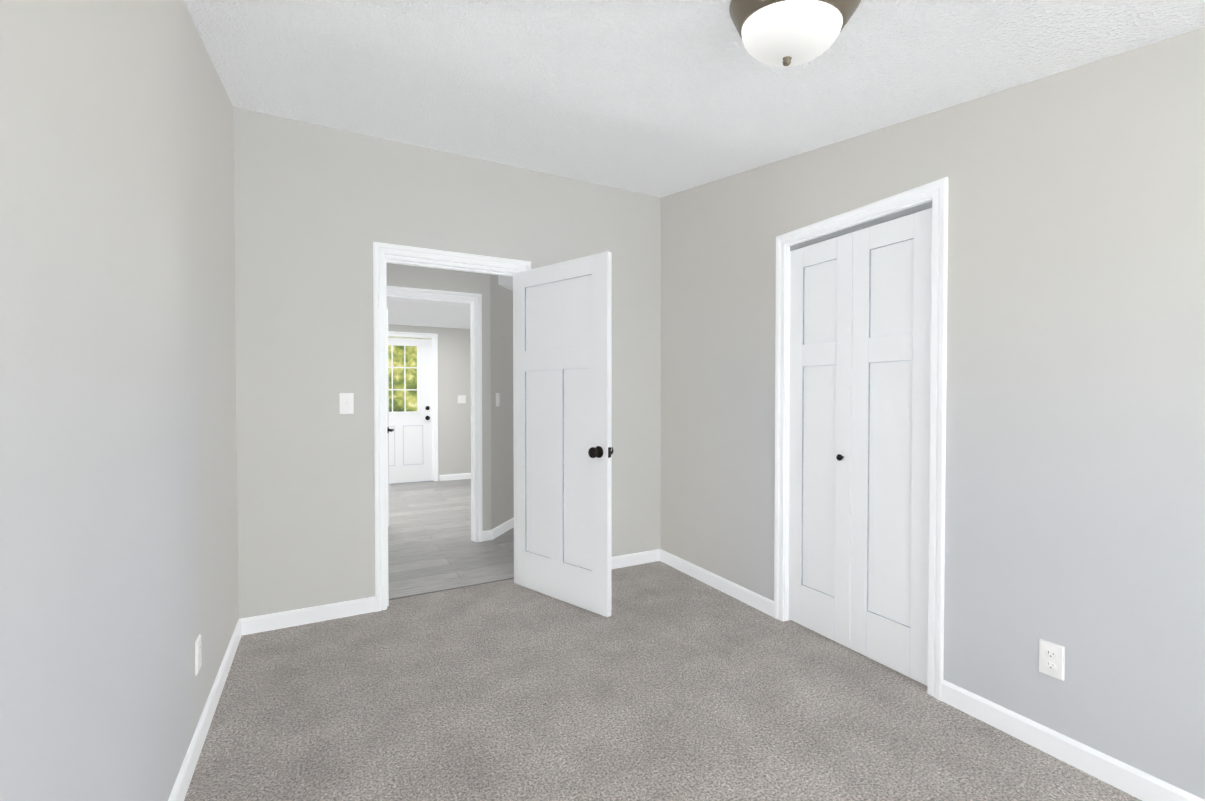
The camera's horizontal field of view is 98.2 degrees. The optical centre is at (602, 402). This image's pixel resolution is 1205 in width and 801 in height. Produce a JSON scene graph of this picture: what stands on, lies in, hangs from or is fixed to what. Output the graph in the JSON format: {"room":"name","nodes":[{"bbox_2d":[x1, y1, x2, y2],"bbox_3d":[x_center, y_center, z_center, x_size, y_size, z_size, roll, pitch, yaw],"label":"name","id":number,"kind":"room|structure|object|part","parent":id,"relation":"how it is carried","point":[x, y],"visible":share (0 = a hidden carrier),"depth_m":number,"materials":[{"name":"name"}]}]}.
{"room":"empty bedroom","nodes":[
{"label":"empty bedroom","id":0,"kind":"room"},
{"bbox_2d":[0,0,238,800],"bbox_3d":[-0.811,-0.135,0.545,0.114,2.720,4.724,0,1,-28],"label":"wall","id":1,"kind":"structure","parent":0,"point":[118,520],"depth_m":1.12,"materials":[{"name":"paint"}]},
{"bbox_2d":[195,634,201,675],"bbox_3d":[-1.413,0.881,1.828,0.008,0.115,0.070,0,1,-28],"label":"outlet","id":2,"kind":"object","parent":1,"relation":"attached to","point":[198,660],"visible":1,"depth_m":1.81,"materials":[{"name":"white plastic"}]},
{"bbox_2d":[168,619,241,800],"bbox_3d":[-0.781,1.183,0.645,0.013,0.083,4.610,0,1,-28],"label":"baseboard","id":3,"kind":"structure","parent":1,"relation":"attached to","point":[183,780],"depth_m":1.86,"materials":[{"name":"white wood"}]},
{"bbox_2d":[388,324,470,480],"bbox_3d":[-3.096,-0.026,7.181,5.200,2.300,0.160,0,1,-28],"label":"wall","id":4,"kind":"structure","parent":0,"point":[454,415],"depth_m":7.58,"materials":[{"name":"grey paint"}]},
{"bbox_2d":[388,337,432,483],"bbox_3d":[-2.833,0.111,7.265,0.908,2.020,0.106,0,1,-28],"label":"exterior door","id":5,"kind":"structure","parent":4,"relation":"in","point":[411,447],"depth_m":7.37,"materials":[{"name":"white wood"}]},
{"bbox_3d":[-2.848,-0.335,7.285,0.498,0.930,0.006,0,1,-28],"label":"glass","id":6,"kind":"part","parent":5,"relation":"part of","materials":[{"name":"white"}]},
{"bbox_2d":[389,480,432,484],"bbox_3d":[-2.857,1.146,7.326,0.954,0.052,0.160,0,1,-28],"label":"threshold","id":7,"kind":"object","parent":4,"relation":"attached to","point":[410,482],"depth_m":7.32,"materials":[{"name":"grey wood"}]},
{"bbox_2d":[388,331,437,480],"bbox_3d":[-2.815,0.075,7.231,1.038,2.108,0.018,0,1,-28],"label":"door frame","id":8,"kind":"structure","parent":4,"relation":"attached to","point":[435,350],"depth_m":7.45,"materials":[{"name":"white wood"}]},
{"bbox_2d":[440,473,470,480],"bbox_3d":[-1.549,1.077,7.920,1.791,0.083,0.013,0,1,-28],"label":"baseboard","id":9,"kind":"structure","parent":4,"relation":"attached to","point":[455,476],"depth_m":7.60,"materials":[{"name":"white wood"}]},
{"bbox_2d":[458,395,465,402],"bbox_3d":[-2.057,-0.048,7.635,0.116,0.115,0.010,0,1,-28],"label":"light switch","id":10,"kind":"object","parent":4,"relation":"attached to","point":[461,398],"visible":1,"depth_m":7.63,"materials":[{"name":"white plastic"}]},
{"bbox_2d":[386,263,490,530],"bbox_3d":[-2.398,-0.093,3.744,3.215,2.540,0.114,0,1,-28],"label":"wall","id":11,"kind":"structure","parent":0,"point":[407,276],"depth_m":4.41,"materials":[{"name":"grey paint"}]},
{"bbox_2d":[387,309,393,526],"bbox_3d":[-1.921,0.149,4.501,0.139,2.020,0.796,0,1,-14],"label":"door leaf","id":12,"kind":"structure","parent":11,"relation":"in","point":[390,430],"depth_m":4.84,"materials":[{"name":"white wood"}]},
{"bbox_2d":[387,286,481,541],"bbox_3d":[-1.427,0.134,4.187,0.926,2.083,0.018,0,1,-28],"label":"door frame","id":13,"kind":"structure","parent":11,"relation":"attached to","point":[476,299],"depth_m":4.38,"materials":[{"name":"white wood"}]},
{"bbox_2d":[482,530,491,540],"bbox_3d":[-0.984,1.131,4.440,0.080,0.083,0.013,0,1,-28],"label":"baseboard","id":14,"kind":"structure","parent":11,"relation":"attached to","point":[487,535],"depth_m":4.44,"materials":[{"name":"white wood"}]},
{"bbox_2d":[233,107,660,618],"bbox_3d":[-0.983,-0.215,3.190,5.200,2.800,0.114,0,1,-28],"label":"wall","id":15,"kind":"structure","parent":0,"point":[319,210],"depth_m":2.89,"materials":[{"name":"grey paint"}]},
{"bbox_2d":[240,596,375,634],"bbox_3d":[-1.578,1.149,2.824,0.645,0.083,0.013,0,1,-28],"label":"baseboard","id":16,"kind":"structure","parent":15,"relation":"attached to","point":[274,621],"depth_m":2.81,"materials":[{"name":"white wood"}]},
{"bbox_2d":[340,393,353,413],"bbox_3d":[-1.416,0.005,2.889,0.070,0.115,0.018,0,1,-28],"label":"light switch","id":17,"kind":"object","parent":15,"relation":"attached to","point":[346,403],"visible":1,"depth_m":2.89,"materials":[{"name":"white plastic"}]},
{"bbox_2d":[373,242,530,611],"bbox_3d":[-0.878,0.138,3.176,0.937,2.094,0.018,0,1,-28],"label":"door frame","id":18,"kind":"structure","parent":15,"relation":"attached to","point":[380,250],"depth_m":2.97,"materials":[{"name":"white wood"}]},
{"bbox_2d":[513,251,612,616],"bbox_3d":[-0.259,0.174,3.120,0.809,2.000,0.163,1,1,41],"label":"entry door","id":19,"kind":"structure","parent":15,"relation":"in","point":[562,385],"depth_m":3.08,"materials":[{"name":"white wood"}]},
{"bbox_2d":[612,549,659,568],"bbox_3d":[-0.015,1.137,3.652,1.018,0.083,0.013,0,1,-28],"label":"baseboard","id":20,"kind":"structure","parent":15,"relation":"attached to","point":[627,560],"depth_m":3.78,"materials":[{"name":"white wood"}]},
{"bbox_2d":[387,275,512,328],"bbox_3d":[-2.373,-1.105,5.801,5.200,0.100,3.526,0,1,-28],"label":"ceiling","id":21,"kind":"structure","parent":0,"point":[412,312],"depth_m":6.14,"materials":[{"name":"white paint"}]},
{"bbox_2d":[388,479,513,598],"bbox_3d":[-2.109,1.180,5.337,5.200,0.044,4.656,0,1,-28],"label":"floor","id":22,"kind":"structure","parent":0,"point":[432,546],"depth_m":4.32,"materials":[{"name":"grey laminate"}]},
{"bbox_2d":[389,578,513,599],"bbox_3d":[-0.947,1.188,3.322,0.933,0.011,0.018,0,1,-28],"label":"transition strip","id":23,"kind":"object","parent":22,"relation":"on","point":[450,589],"visible":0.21,"depth_m":3.30,"materials":[{"name":"grey"}]},
{"bbox_2d":[490,274,513,529],"bbox_3d":[-0.812,-0.116,5.236,0.114,2.540,1.600,0,1,14],"label":"wall","id":24,"kind":"structure","parent":0,"point":[502,482],"depth_m":4.66,"materials":[{"name":"grey paint"}]},
{"bbox_2d":[496,393,499,405],"bbox_3d":[-0.915,-0.026,4.572,0.010,0.115,0.070,0,1,14],"label":"hall light switch","id":25,"kind":"object","parent":24,"relation":"attached to","point":[497,399],"visible":1,"depth_m":4.57,"materials":[{"name":"white plastic"}]},
{"bbox_2d":[492,518,513,539],"bbox_3d":[-0.750,1.118,5.239,0.013,0.083,1.600,0,1,14],"label":"baseboard","id":26,"kind":"structure","parent":24,"relation":"attached to","point":[499,530],"depth_m":4.65,"materials":[{"name":"white wood"}]},
{"bbox_2d":[184,561,1141,800],"bbox_3d":[0.357,1.240,1.260,2.828,0.050,4.858,0,1,-28],"label":"floor","id":27,"kind":"structure","parent":0,"point":[664,682],"depth_m":2.01,"materials":[{"name":"grey carpet"}]},
{"bbox_2d":[184,0,1204,196],"bbox_3d":[0.388,-1.168,1.164,2.828,0.852,4.724,0,1,-28],"label":"ceiling","id":28,"kind":"structure","parent":0,"point":[659,98],"depth_m":1.97,"materials":[{"name":"white paint"}]},
{"bbox_2d":[729,0,860,66],"bbox_3d":[0.543,-1.066,1.514,0.360,0.166,0.360,0,10,-28],"label":"flush-mount light","id":29,"kind":"object","parent":28,"relation":"attached to","point":[782,33],"visible":1,"depth_m":1.45,"materials":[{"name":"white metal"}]},
{"bbox_2d":[660,27,1204,799],"bbox_3d":[1.587,-0.154,1.815,0.114,2.720,4.724,0,1,-28],"label":"wall","id":30,"kind":"structure","parent":0,"point":[1076,389],"depth_m":1.81,"materials":[{"name":"paint"}]},
{"bbox_2d":[660,549,773,616],"bbox_3d":[0.691,1.141,3.392,0.013,0.083,1.134,0,1,-28],"label":"baseboard","id":31,"kind":"structure","parent":30,"relation":"attached to","point":[751,598],"depth_m":3.28,"materials":[{"name":"white wood"}]},
{"bbox_2d":[789,208,931,685],"bbox_3d":[1.192,0.186,2.498,0.066,1.995,0.754,0,1,-28],"label":"bifold closet door","id":32,"kind":"structure","parent":30,"relation":"in","point":[860,378],"depth_m":2.44,"materials":[{"name":"white wood"}]},
{"bbox_2d":[790,201,931,250],"bbox_3d":[1.204,-0.826,2.490,0.030,0.026,0.763,0,1,-28],"label":"track rail","id":33,"kind":"object","parent":30,"relation":"attached to","point":[906,212],"visible":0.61,"depth_m":2.42,"materials":[{"name":"silver metal"}]},
{"bbox_2d":[774,177,947,700],"bbox_3d":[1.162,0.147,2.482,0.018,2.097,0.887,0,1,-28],"label":"trim","id":34,"kind":"structure","parent":30,"relation":"attached to","point":[936,191],"depth_m":2.13,"materials":[{"name":"white wood"}]},
{"bbox_2d":[1039,639,1064,680],"bbox_3d":[1.540,0.881,1.791,0.008,0.115,0.070,0,1,-28],"label":"outlet","id":35,"kind":"object","parent":30,"relation":"attached to","point":[1051,659],"visible":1,"depth_m":1.79,"materials":[{"name":"white plastic"}]},
{"bbox_2d":[941,680,1204,800],"bbox_3d":[1.978,1.178,0.963,0.013,0.083,2.589,0,1,-28],"label":"baseboard","id":36,"kind":"structure","parent":30,"relation":"attached to","point":[1132,781],"depth_m":1.75,"materials":[{"name":"white wood"}]},
{"label":"outside","id":37,"kind":"structure","parent":0,"visible":0},
{"bbox_2d":[388,337,430,411],"bbox_3d":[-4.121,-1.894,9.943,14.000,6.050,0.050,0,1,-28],"label":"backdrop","id":38,"kind":"structure","parent":37,"point":[399,395],"depth_m":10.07,"materials":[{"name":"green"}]}
]}

